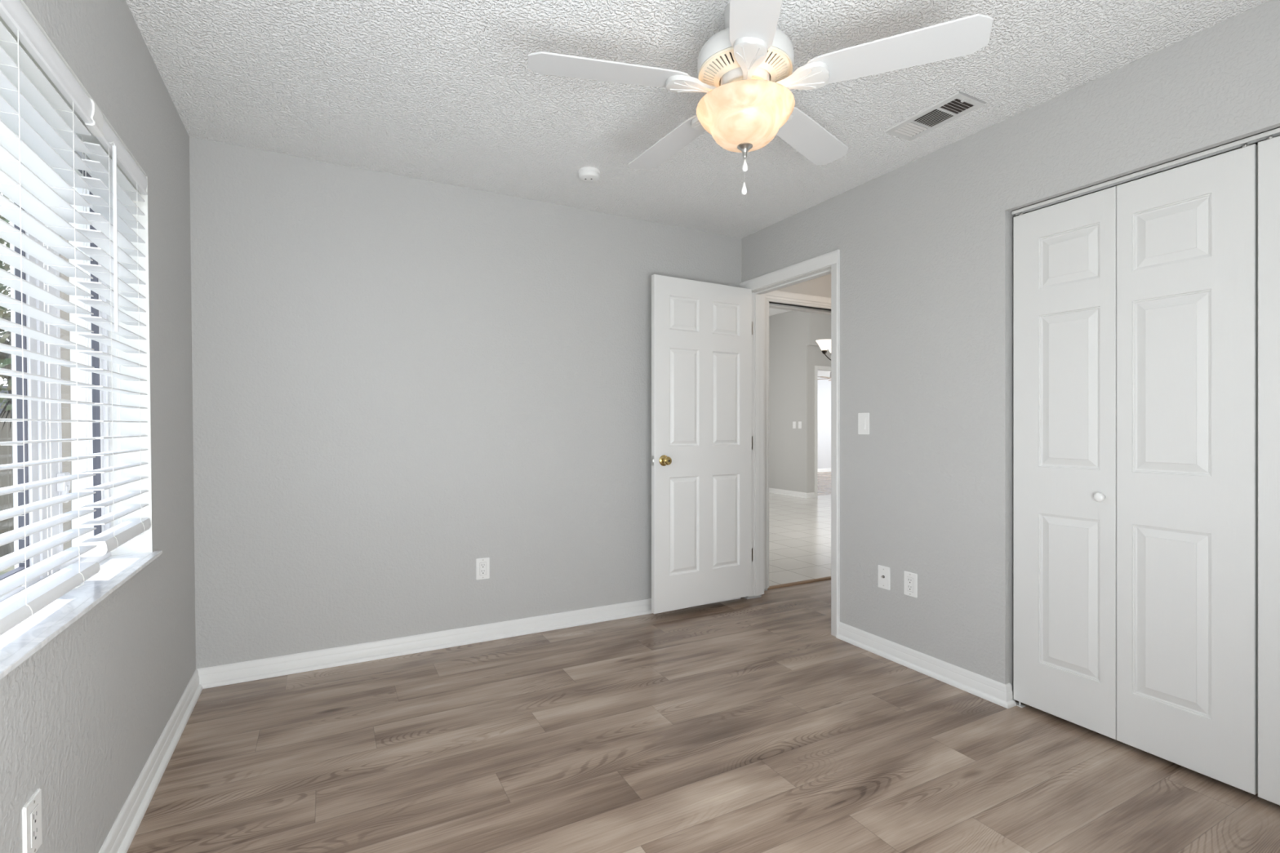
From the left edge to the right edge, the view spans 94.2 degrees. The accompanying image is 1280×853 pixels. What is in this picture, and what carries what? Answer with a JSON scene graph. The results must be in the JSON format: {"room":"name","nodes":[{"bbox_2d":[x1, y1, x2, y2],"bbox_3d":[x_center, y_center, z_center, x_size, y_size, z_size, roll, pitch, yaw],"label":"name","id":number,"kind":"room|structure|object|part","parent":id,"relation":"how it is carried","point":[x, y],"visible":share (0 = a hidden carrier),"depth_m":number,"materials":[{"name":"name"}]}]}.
{"room":"empty bedroom","nodes":[
{"label":"empty bedroom","id":0,"kind":"room"},
{"bbox_2d":[0,0,195,852],"bbox_3d":[-1.202,-0.085,0.952,0.226,2.590,3.940,0,0,-28],"label":"wall","id":1,"kind":"structure","parent":0,"point":[82,717],"depth_m":1.74,"materials":[{"name":"grey paint"}]},
{"bbox_2d":[22,788,42,852],"bbox_3d":[-1.188,0.783,1.164,0.008,0.114,0.072,0,0,-28],"label":"wall outlet","id":2,"kind":"object","parent":1,"relation":"attached to","point":[32,837],"visible":1,"depth_m":1.16,"materials":[{"name":"white plastic"}]},
{"bbox_2d":[30,804,39,848],"bbox_3d":[-1.186,0.783,1.165,0.003,0.069,0.035,0,0,-28],"label":"receptacle","id":3,"kind":"object","parent":2,"relation":"attached to","point":[34,808],"depth_m":1.16,"materials":[{"name":"white plastic"}]},
{"bbox_2d":[0,0,162,679],"bbox_3d":[-1.271,-0.203,1.102,0.235,1.273,1.970,0,0,-28],"label":"window","id":4,"kind":"structure","parent":1,"relation":"in","point":[21,642],"depth_m":1.85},
{"bbox_3d":[-1.208,-0.208,0.886,0.042,1.190,1.359,0,0,-28],"label":"sash","id":5,"kind":"part","parent":4,"relation":"part of","materials":[{"name":"white plastic"}]},
{"bbox_2d":[0,0,103,635],"bbox_3d":[-1.116,-0.227,0.938,0.075,1.221,1.422,0,0,-28],"label":"blind","id":6,"kind":"object","parent":4,"relation":"attached to","point":[42,102],"visible":1,"depth_m":1.28,"materials":[{"name":"white plastic"}]},
{"bbox_3d":[-1.230,-0.201,1.152,0.074,1.169,0.025,0,0,-21],"label":"ladder cord","id":7,"kind":"part","parent":6,"relation":"part of","materials":[{"name":"white fabric"}]},
{"bbox_3d":[-1.097,0.364,0.917,0.057,0.032,1.360,0,0,-28],"label":"rail","id":8,"kind":"part","parent":6,"relation":"part of","materials":[{"name":"white plastic"}]},
{"bbox_3d":[-1.363,-0.201,1.405,0.074,1.169,0.025,0,0,-21],"label":"ladder cord","id":9,"kind":"part","parent":6,"relation":"part of","materials":[{"name":"white fabric"}]},
{"bbox_3d":[-1.323,-0.208,1.091,0.083,1.260,1.898,0,0,-28],"label":"frame","id":10,"kind":"part","parent":4,"relation":"part of","materials":[{"name":"white plastic"}]},
{"bbox_3d":[-1.661,-0.208,1.755,0.036,1.190,0.366,0,0,-28],"label":"sash","id":11,"kind":"part","parent":4,"relation":"part of","materials":[{"name":"white plastic"}]},
{"bbox_3d":[-1.265,0.428,1.105,0.222,0.012,1.970,0,0,-28],"label":"sill","id":12,"kind":"part","parent":4,"relation":"part of","materials":[{"name":"stone"}]},
{"bbox_2d":[75,117,151,557],"bbox_3d":[-1.554,-0.243,1.770,0.080,1.181,0.456,0,0,-28],"label":"blind","id":13,"kind":"object","parent":4,"relation":"attached to","point":[115,175],"visible":0.97,"depth_m":1.70,"materials":[{"name":"white plastic"}]},
{"bbox_3d":[-1.487,-0.219,1.638,0.074,1.133,0.025,0,0,-21],"label":"ladder cord","id":14,"kind":"part","parent":13,"relation":"part of","materials":[{"name":"white fabric"}]},
{"bbox_3d":[-1.551,0.325,1.772,0.057,0.039,0.448,0,0,-28],"label":"rail","id":15,"kind":"part","parent":13,"relation":"part of","materials":[{"name":"white plastic"}]},
{"bbox_3d":[-1.617,-0.219,1.884,0.074,1.133,0.025,0,0,-21],"label":"ladder cord","id":16,"kind":"part","parent":13,"relation":"part of","materials":[{"name":"white fabric"}]},
{"bbox_2d":[98,669,202,852],"bbox_3d":[-1.091,1.118,1.011,0.029,0.084,3.701,0,0,-28],"label":"baseboard","id":17,"kind":"structure","parent":1,"relation":"attached to","point":[120,837],"depth_m":1.89,"materials":[{"name":"white paint"}]},
{"bbox_2d":[189,137,742,669],"bbox_3d":[-0.725,-0.085,3.367,3.381,2.590,0.120,0,0,-28],"label":"wall","id":18,"kind":"structure","parent":0,"point":[400,383],"depth_m":3.06,"materials":[{"name":"grey paint"}]},
{"bbox_2d":[196,597,740,688],"bbox_3d":[-0.647,1.118,3.324,2.985,0.084,0.028,0,0,-28],"label":"baseboard","id":19,"kind":"structure","parent":18,"relation":"attached to","point":[272,667],"depth_m":3.04,"materials":[{"name":"white paint"}]},
{"bbox_2d":[475,557,489,579],"bbox_3d":[-0.852,0.771,3.227,0.072,0.114,0.007,0,0,-28],"label":"wall outlet","id":20,"kind":"object","parent":18,"relation":"attached to","point":[482,565],"visible":1,"depth_m":3.22,"materials":[{"name":"white plastic"}]},
{"bbox_2d":[480,562,486,575],"bbox_3d":[-0.851,0.771,3.225,0.035,0.069,0.001,0,0,-28],"label":"receptacle","id":21,"kind":"object","parent":20,"relation":"attached to","point":[482,565],"depth_m":3.23,"materials":[{"name":"white plastic"}]},
{"bbox_2d":[125,0,1269,238],"bbox_3d":[0.169,-1.340,1.679,3.380,0.120,3.940,0,0,-28],"label":"ceiling","id":22,"kind":"structure","parent":0,"point":[443,91],"depth_m":2.23,"materials":[{"name":"white paint"}]},
{"bbox_2d":[577,166,599,182],"bbox_3d":[-0.255,-1.260,2.985,0.110,0.040,0.110,0,0,-28],"label":"smoke detector","id":23,"kind":"object","parent":22,"relation":"attached to","point":[588,174],"visible":1,"depth_m":2.95,"materials":[{"name":"white plastic"}]},
{"bbox_2d":[527,0,993,195],"bbox_3d":[0.296,-0.996,1.865,1.271,0.568,1.223,0,0,-28],"label":"ceiling fan","id":24,"kind":"object","parent":22,"relation":"hanging from","point":[744,69],"visible":1,"depth_m":1.73,"materials":[{"name":"white plastic"},{"name":"frosted glass"},{"name":"metal"}]},
{"bbox_3d":[-0.089,-1.039,1.741,0.471,0.027,0.136,0,0,-12],"label":"blade","id":25,"kind":"part","parent":24,"relation":"part of","materials":[{"name":"white wood"}]},
{"bbox_3d":[0.108,-1.039,2.190,0.141,0.027,0.473,0,0,-28],"label":"blade","id":26,"kind":"part","parent":24,"relation":"part of","materials":[{"name":"white wood"}]},
{"bbox_3d":[0.323,-0.923,1.828,0.298,0.124,0.298,0,0,-28],"label":"lamp shade","id":27,"kind":"part","parent":24,"relation":"part of","materials":[{"name":"beige glass"}]},
{"bbox_3d":[0.278,-1.039,1.410,0.136,0.027,0.471,0,0,6],"label":"blade","id":28,"kind":"part","parent":24,"relation":"part of","materials":[{"name":"white wood"}]},
{"bbox_3d":[0.604,-1.039,2.140,0.136,0.027,0.471,0,0,42],"label":"blade","id":29,"kind":"part","parent":24,"relation":"part of","materials":[{"name":"white wood"}]},
{"bbox_3d":[0.707,-1.039,1.657,0.471,0.027,0.136,0,0,24],"label":"blade","id":30,"kind":"part","parent":24,"relation":"part of","materials":[{"name":"white wood"}]},
{"bbox_2d":[883,91,986,141],"bbox_3d":[1.212,-1.274,2.463,0.173,0.011,0.350,0,0,-28],"label":"ceiling vent","id":31,"kind":"object","parent":22,"relation":"in","point":[959,104],"visible":1,"depth_m":2.44,"materials":[{"name":"white metal"}]},
{"bbox_2d":[126,579,1279,852],"bbox_3d":[0.764,1.160,1.944,4.420,0.001,3.912,0,0,-28],"label":"floor","id":32,"kind":"structure","parent":0,"point":[742,725],"depth_m":2.05,"materials":[{"name":"brown wood"}]},
{"bbox_2d":[1012,695,1025,707],"bbox_3d":[1.576,1.145,2.479,0.026,0.030,0.046,0,0,-28],"label":"bracket","id":33,"kind":"object","parent":32,"relation":"on","point":[1019,704],"visible":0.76,"depth_m":2.47,"materials":[{"name":"white metal"}]},
{"bbox_2d":[768,307,791,315],"bbox_3d":[2.073,-1.965,8.038,7.400,0.050,5.445,0,0,-28],"label":"ceiling","id":34,"kind":"structure","parent":0,"point":[771,311],"depth_m":10.02,"materials":[{"name":"white paint"}]},
{"bbox_2d":[815,338,831,360],"bbox_3d":[1.957,-1.250,5.613,0.563,1.380,0.565,0,0,-28],"label":"chandelier","id":35,"kind":"object","parent":34,"relation":"hanging from","point":[824,344],"visible":0.26,"depth_m":5.57,"materials":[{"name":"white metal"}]},
{"bbox_3d":[1.736,-0.762,5.599,0.160,0.097,0.160,0,0,-28],"label":"lamp shade","id":36,"kind":"part","parent":35,"relation":"part of","materials":[{"name":"white glass"}]},
{"bbox_3d":[1.818,-0.663,5.604,0.202,0.110,0.121,0,0,-28],"label":"arm","id":37,"kind":"part","parent":35,"relation":"part of","materials":[{"name":"brown metal"}]},
{"bbox_2d":[764,273,831,591],"bbox_3d":[1.399,-0.035,4.537,1.470,2.490,0.110,0,0,-28],"label":"wall","id":38,"kind":"structure","parent":0,"point":[821,286],"depth_m":4.42,"materials":[{"name":"grey paint"}]},
{"bbox_2d":[764,290,831,589],"bbox_3d":[1.224,0.086,4.435,0.901,2.148,0.128,0,0,-28],"label":"door frame","id":39,"kind":"structure","parent":38,"relation":"attached to","point":[779,300],"depth_m":4.22,"materials":[{"name":"white paint"}]},
{"bbox_3d":[0.878,0.077,4.189,0.060,2.130,0.018,0,0,-28],"label":"casing","id":40,"kind":"part","parent":39,"relation":"part of","materials":[{"name":"white paint"}]},
{"bbox_3d":[1.250,-0.929,4.386,0.901,0.084,0.018,0,0,-28],"label":"head casing","id":41,"kind":"part","parent":39,"relation":"part of","materials":[{"name":"white paint"}]},
{"bbox_2d":[768,311,831,493],"bbox_3d":[3.399,-0.365,10.878,2.396,3.150,1.670,0,0,-28],"label":"wall","id":42,"kind":"structure","parent":0,"point":[794,351],"depth_m":9.90,"materials":[{"name":"grey paint"}]},
{"bbox_2d":[768,488,816,498],"bbox_3d":[2.425,1.118,10.323,0.210,0.084,1.538,0,0,-28],"label":"baseboard","id":43,"kind":"structure","parent":42,"relation":"attached to","point":[802,495],"depth_m":9.91,"materials":[{"name":"white paint"}]},
{"bbox_2d":[792,421,795,428],"bbox_3d":[2.560,-0.025,9.885,0.016,0.114,0.072,0,0,-28],"label":"light switch","id":44,"kind":"object","parent":42,"relation":"attached to","point":[793,422],"visible":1,"depth_m":9.88,"materials":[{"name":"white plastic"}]},
{"bbox_2d":[798,421,801,428],"bbox_3d":[2.622,-0.025,9.769,0.016,0.114,0.072,0,0,-28],"label":"light switch","id":45,"kind":"object","parent":42,"relation":"attached to","point":[799,422],"visible":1,"depth_m":9.76,"materials":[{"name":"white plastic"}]},
{"bbox_2d":[813,365,831,497],"bbox_3d":[3.213,0.083,9.967,0.899,2.155,0.145,0,0,-28],"label":"door frame","id":46,"kind":"structure","parent":42,"relation":"attached to","point":[816,368],"depth_m":9.70,"materials":[{"name":"white paint"}]},
{"bbox_3d":[2.873,0.083,9.713,0.060,2.155,0.015,0,0,-28],"label":"casing","id":47,"kind":"part","parent":46,"relation":"part of","materials":[{"name":"white paint"}]},
{"bbox_3d":[3.243,-0.965,9.909,0.779,0.060,0.015,0,0,-28],"label":"head casing","id":48,"kind":"part","parent":46,"relation":"part of","materials":[{"name":"white paint"}]},
{"bbox_2d":[768,493,831,586],"bbox_3d":[2.094,1.185,7.997,7.400,0.050,5.538,0,0,-28],"label":"floor","id":49,"kind":"structure","parent":0,"point":[800,528],"depth_m":6.12,"materials":[{"name":"white tile"}]},
{"bbox_2d":[767,576,831,589],"bbox_3d":[1.230,1.155,4.424,0.815,0.011,0.042,0,0,-28],"label":"threshold","id":50,"kind":"object","parent":49,"relation":"on","point":[828,577],"visible":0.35,"depth_m":4.38,"materials":[{"name":"brown wood"}]},
{"bbox_2d":[817,376,831,468],"bbox_3d":[4.353,-0.065,12.832,5.680,2.450,4.110,0,0,-28],"label":"wall","id":51,"kind":"structure","parent":0,"point":[824,386],"depth_m":15.24,"materials":[{"name":"white paint"}]},
{"bbox_2d":[817,468,831,471],"bbox_3d":[3.347,1.118,14.495,5.700,0.084,0.028,0,0,-28],"label":"baseboard","id":52,"kind":"structure","parent":51,"relation":"attached to","point":[818,469],"depth_m":15.22,"materials":[{"name":"white paint"}]},
{"bbox_2d":[817,471,831,495],"bbox_3d":[4.292,1.159,12.947,5.680,0.001,4.050,0,0,-28],"label":"floor","id":53,"kind":"structure","parent":0,"point":[824,478],"depth_m":12.06,"materials":[{"name":"brown wood"}]},
{"bbox_2d":[817,370,831,377],"bbox_3d":[4.323,-1.305,12.889,5.680,0.050,3.980,0,0,-28],"label":"ceiling","id":54,"kind":"structure","parent":0,"point":[820,373],"depth_m":14.35,"materials":[{"name":"white paint"}]},
{"bbox_2d":[817,372,831,381],"bbox_3d":[4.173,-1.075,12.647,1.218,0.410,1.175,0,0,-28],"label":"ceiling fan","id":55,"kind":"object","parent":54,"relation":"hanging from","point":[830,372],"visible":0.06,"depth_m":12.60,"materials":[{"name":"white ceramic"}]},
{"bbox_2d":[742,0,1279,701],"bbox_3d":[1.639,-0.085,2.389,0.118,2.590,3.820,0,0,-28],"label":"wall","id":56,"kind":"structure","parent":0,"point":[925,244],"depth_m":2.66,"materials":[{"name":"grey paint"}]},
{"bbox_2d":[651,274,752,613],"bbox_3d":[0.429,0.105,3.743,0.808,2.028,0.137,0,0,-28],"label":"door","id":57,"kind":"structure","parent":56,"relation":"in","point":[702,331],"depth_m":3.72,"materials":[{"name":"white paint"}]},
{"bbox_3d":[0.157,0.205,3.556,0.066,0.066,0.060,0,0,-28],"label":"knob","id":58,"kind":"part","parent":57,"relation":"part of","materials":[{"name":"gold metal"}]},
{"bbox_2d":[739,249,839,636],"bbox_3d":[0.941,0.093,3.702,0.153,2.134,0.907,0,0,-28],"label":"door frame","id":59,"kind":"structure","parent":56,"relation":"attached to","point":[828,263],"depth_m":3.57,"materials":[{"name":"white paint"}]},
{"bbox_3d":[0.888,-0.938,3.659,0.019,0.072,0.873,0,0,-28],"label":"head casing","id":60,"kind":"part","parent":59,"relation":"part of","materials":[{"name":"white paint"}]},
{"bbox_3d":[1.002,0.095,3.735,0.016,2.130,0.907,0,0,-28],"label":"hall casing","id":61,"kind":"part","parent":59,"relation":"part of","materials":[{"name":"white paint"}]},
{"bbox_3d":[1.081,0.129,3.296,0.019,2.062,0.052,0,0,-28],"label":"casing","id":62,"kind":"part","parent":59,"relation":"part of","materials":[{"name":"white paint"}]},
{"bbox_2d":[857,413,869,434],"bbox_3d":[1.173,-0.015,3.128,0.012,0.114,0.072,0,0,-28],"label":"light switch","id":63,"kind":"object","parent":56,"relation":"attached to","point":[863,418],"visible":1,"depth_m":3.12,"materials":[{"name":"white plastic"}]},
{"bbox_3d":[1.174,-0.015,3.128,0.001,0.067,0.033,0,0,-28],"label":"switch frame","id":64,"kind":"part","parent":63,"relation":"part of","materials":[{"name":"white plastic"}]},
{"bbox_2d":[878,564,890,590],"bbox_3d":[1.233,0.765,3.014,0.014,0.114,0.072,0,0,-28],"label":"plate","id":65,"kind":"object","parent":56,"relation":"attached to","point":[884,572],"visible":1,"depth_m":3.01,"materials":[{"name":"white plastic"}]},
{"bbox_2d":[903,571,917,597],"bbox_3d":[1.309,0.764,2.879,0.007,0.114,0.072,0,0,-28],"label":"wall outlet","id":66,"kind":"object","parent":56,"relation":"attached to","point":[910,580],"visible":1,"depth_m":2.87,"materials":[{"name":"white plastic"}]},
{"bbox_2d":[906,576,913,592],"bbox_3d":[1.307,0.764,2.878,0.001,0.069,0.035,0,0,-28],"label":"receptacle","id":67,"kind":"object","parent":66,"relation":"attached to","point":[909,579],"depth_m":2.88,"materials":[{"name":"white plastic"}]},
{"bbox_2d":[835,622,1016,708],"bbox_3d":[1.320,1.118,2.868,0.058,0.084,0.929,0,0,-28],"label":"baseboard","id":68,"kind":"structure","parent":56,"relation":"attached to","point":[998,693],"depth_m":2.76,"materials":[{"name":"white paint"}]},
{"bbox_2d":[1011,126,1279,215],"bbox_3d":[1.915,-0.894,1.839,0.030,0.016,1.481,0,0,-28],"label":"door track","id":69,"kind":"object","parent":56,"relation":"attached to","point":[1263,135],"visible":1,"depth_m":2.06,"materials":[{"name":"white metal"}]},
{"bbox_2d":[1013,142,1257,795],"bbox_3d":[1.726,0.123,2.158,0.064,2.031,0.730,0,0,-28],"label":"door","id":70,"kind":"structure","parent":69,"relation":"hanging from","point":[1135,302],"depth_m":2.09,"materials":[{"name":"white paint"}]},
{"bbox_3d":[1.693,0.260,2.189,0.034,0.035,0.035,0,0,-28],"label":"knob","id":71,"kind":"part","parent":70,"relation":"part of","materials":[{"name":"white plastic"}]},
{"bbox_2d":[1257,134,1279,805],"bbox_3d":[2.067,0.123,1.505,0.064,2.031,0.730,0,0,-28],"label":"door","id":72,"kind":"structure","parent":69,"relation":"hanging from","point":[1268,150],"depth_m":1.81,"materials":[{"name":"white paint"}]},
{"label":"outside","id":73,"kind":"structure","parent":0,"visible":0},
{"bbox_2d":[0,556,14,575],"bbox_3d":[-17.661,1.370,-0.020,29.780,0.180,38.000,0,0,-28],"label":"ground","id":74,"kind":"structure","parent":73,"point":[11,568],"depth_m":5.30,"materials":[{"name":"green plant"}]},
{"bbox_2d":[0,385,8,414],"bbox_3d":[-12.310,0.334,6.699,13.530,1.852,0.060,0,0,-28],"label":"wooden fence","id":75,"kind":"object","parent":74,"relation":"on","point":[2,391],"visible":0.02,"depth_m":8.42,"materials":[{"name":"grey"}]},
{"bbox_2d":[0,192,10,368],"bbox_3d":[-11.662,-1.459,9.391,5.172,5.492,5.154,0,0,-28],"label":"tree","id":76,"kind":"object","parent":74,"relation":"on","point":[8,246],"visible":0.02,"depth_m":9.71,"materials":[{"name":"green plant"}]},
{"bbox_2d":[0,194,13,556],"bbox_3d":[-6.350,-1.169,5.990,2.930,4.913,2.911,0,0,-28],"label":"tree","id":77,"kind":"object","parent":74,"relation":"on","point":[6,502],"visible":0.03,"depth_m":5.89,"materials":[{"name":"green plant"}]},
{"bbox_2d":[59,222,71,551],"bbox_3d":[-3.339,-0.130,3.979,0.765,2.820,0.150,0,0,-28],"label":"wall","id":78,"kind":"structure","parent":74,"relation":"on","point":[65,335],"depth_m":3.75,"materials":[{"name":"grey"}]}
]}

